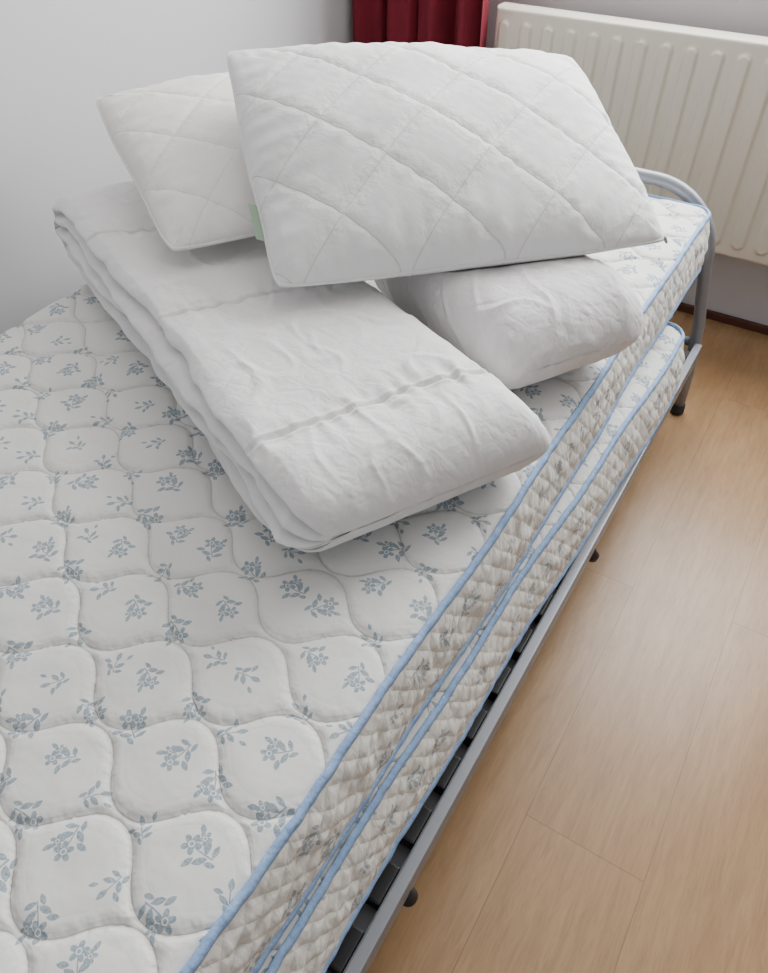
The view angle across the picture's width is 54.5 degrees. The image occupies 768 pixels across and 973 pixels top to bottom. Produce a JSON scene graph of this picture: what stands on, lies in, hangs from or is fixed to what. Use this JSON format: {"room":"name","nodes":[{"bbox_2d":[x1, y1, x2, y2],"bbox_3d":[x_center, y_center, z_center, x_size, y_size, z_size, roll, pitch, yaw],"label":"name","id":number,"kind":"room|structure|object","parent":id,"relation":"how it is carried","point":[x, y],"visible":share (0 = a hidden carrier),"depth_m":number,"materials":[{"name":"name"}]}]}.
{"room":"bedroom","nodes":[
{"label":"bedroom","id":0,"kind":"room"},
{"bbox_2d":[0,0,352,334],"bbox_3d":[-1.148,-0.602,0.560,0.100,2.500,4.200,23,49,22],"label":"wall","id":1,"kind":"structure","parent":0,"point":[57,57],"depth_m":1.52,"materials":[{"name":"paint"}]},
{"bbox_2d":[352,0,488,47],"bbox_3d":[0.792,-1.349,1.366,2.055,2.282,0.103,23,49,22],"label":"curtain","id":2,"kind":"object","parent":1,"relation":"hanging from","point":[464,23],"visible":0.16,"depth_m":2.01,"materials":[{"name":"red fabric"}]},
{"bbox_2d":[367,310,767,972],"bbox_3d":[0.826,1.110,0.638,4.658,0.060,4.320,23,49,22],"label":"floor","id":3,"kind":"structure","parent":0,"point":[614,819],"depth_m":1.26,"materials":[{"name":"brown wood"}]},
{"bbox_2d":[326,167,715,972],"bbox_3d":[-0.225,0.064,1.256,1.020,0.574,2.196,23,49,22],"label":"frame","id":4,"kind":"object","parent":3,"relation":"on","point":[394,889],"visible":0.11,"depth_m":1.07,"materials":[{"name":"silver metal"}]},
{"bbox_2d":[258,322,684,972],"bbox_3d":[-0.261,0.106,1.146,0.921,0.141,1.886,24,49,23],"label":"mattress","id":5,"kind":"object","parent":4,"relation":"on","point":[315,935],"visible":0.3,"depth_m":0.97,"materials":[{"name":"white fabric"}]},
{"bbox_2d":[0,193,710,972],"bbox_3d":[-0.211,-0.106,1.158,0.938,0.136,2.026,23,49,22],"label":"mattress","id":6,"kind":"object","parent":5,"relation":"on","point":[199,708],"visible":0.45,"depth_m":0.80,"materials":[{"name":"white fabric"}]},
{"bbox_2d":[52,181,549,551],"bbox_3d":[-0.206,-0.270,1.147,0.362,0.133,0.984,-24,49,-23],"label":"duvet","id":7,"kind":"object","parent":6,"relation":"on","point":[335,414],"visible":0.77,"depth_m":0.93,"materials":[{"name":"white fabric"}]},
{"bbox_2d":[96,72,255,250],"bbox_3d":[-0.145,-0.610,1.288,0.605,0.129,0.460,-19,47,-18],"label":"pillow","id":8,"kind":"object","parent":7,"relation":"on","point":[178,141],"visible":0.4,"depth_m":1.17,"materials":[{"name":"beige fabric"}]},
{"bbox_2d":[374,255,643,388],"bbox_3d":[0.183,-0.308,1.158,0.281,0.145,0.399,-22,48,-21],"label":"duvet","id":9,"kind":"object","parent":6,"relation":"on","point":[527,323],"visible":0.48,"depth_m":1.04,"materials":[{"name":"white fabric"}]},
{"bbox_2d":[227,42,667,286],"bbox_3d":[0.086,-0.524,1.148,0.611,0.217,0.439,-9,45,-9],"label":"pillow","id":10,"kind":"object","parent":9,"relation":"on","point":[369,161],"visible":1,"depth_m":1.07,"materials":[{"name":"white fabric"}]},
{"bbox_2d":[486,0,767,325],"bbox_3d":[1.923,-1.057,1.026,4.658,2.500,0.120,23,49,22],"label":"wall","id":11,"kind":"structure","parent":0,"point":[738,288],"depth_m":1.94,"materials":[{"name":"paint"}]},
{"bbox_2d":[494,2,767,265],"bbox_3d":[0.917,-0.761,1.975,1.400,0.751,0.122,23,49,22],"label":"radiator","id":12,"kind":"object","parent":11,"relation":"attached to","point":[688,104],"visible":0.48,"depth_m":1.87,"materials":[{"name":"white metal"}]},
{"bbox_2d":[677,302,767,334],"bbox_3d":[1.931,-0.112,1.831,4.558,0.024,0.014,23,49,22],"label":"baseboard","id":13,"kind":"structure","parent":11,"relation":"attached to","point":[687,308],"depth_m":2.22,"materials":[{"name":"brown wood"}]}
]}

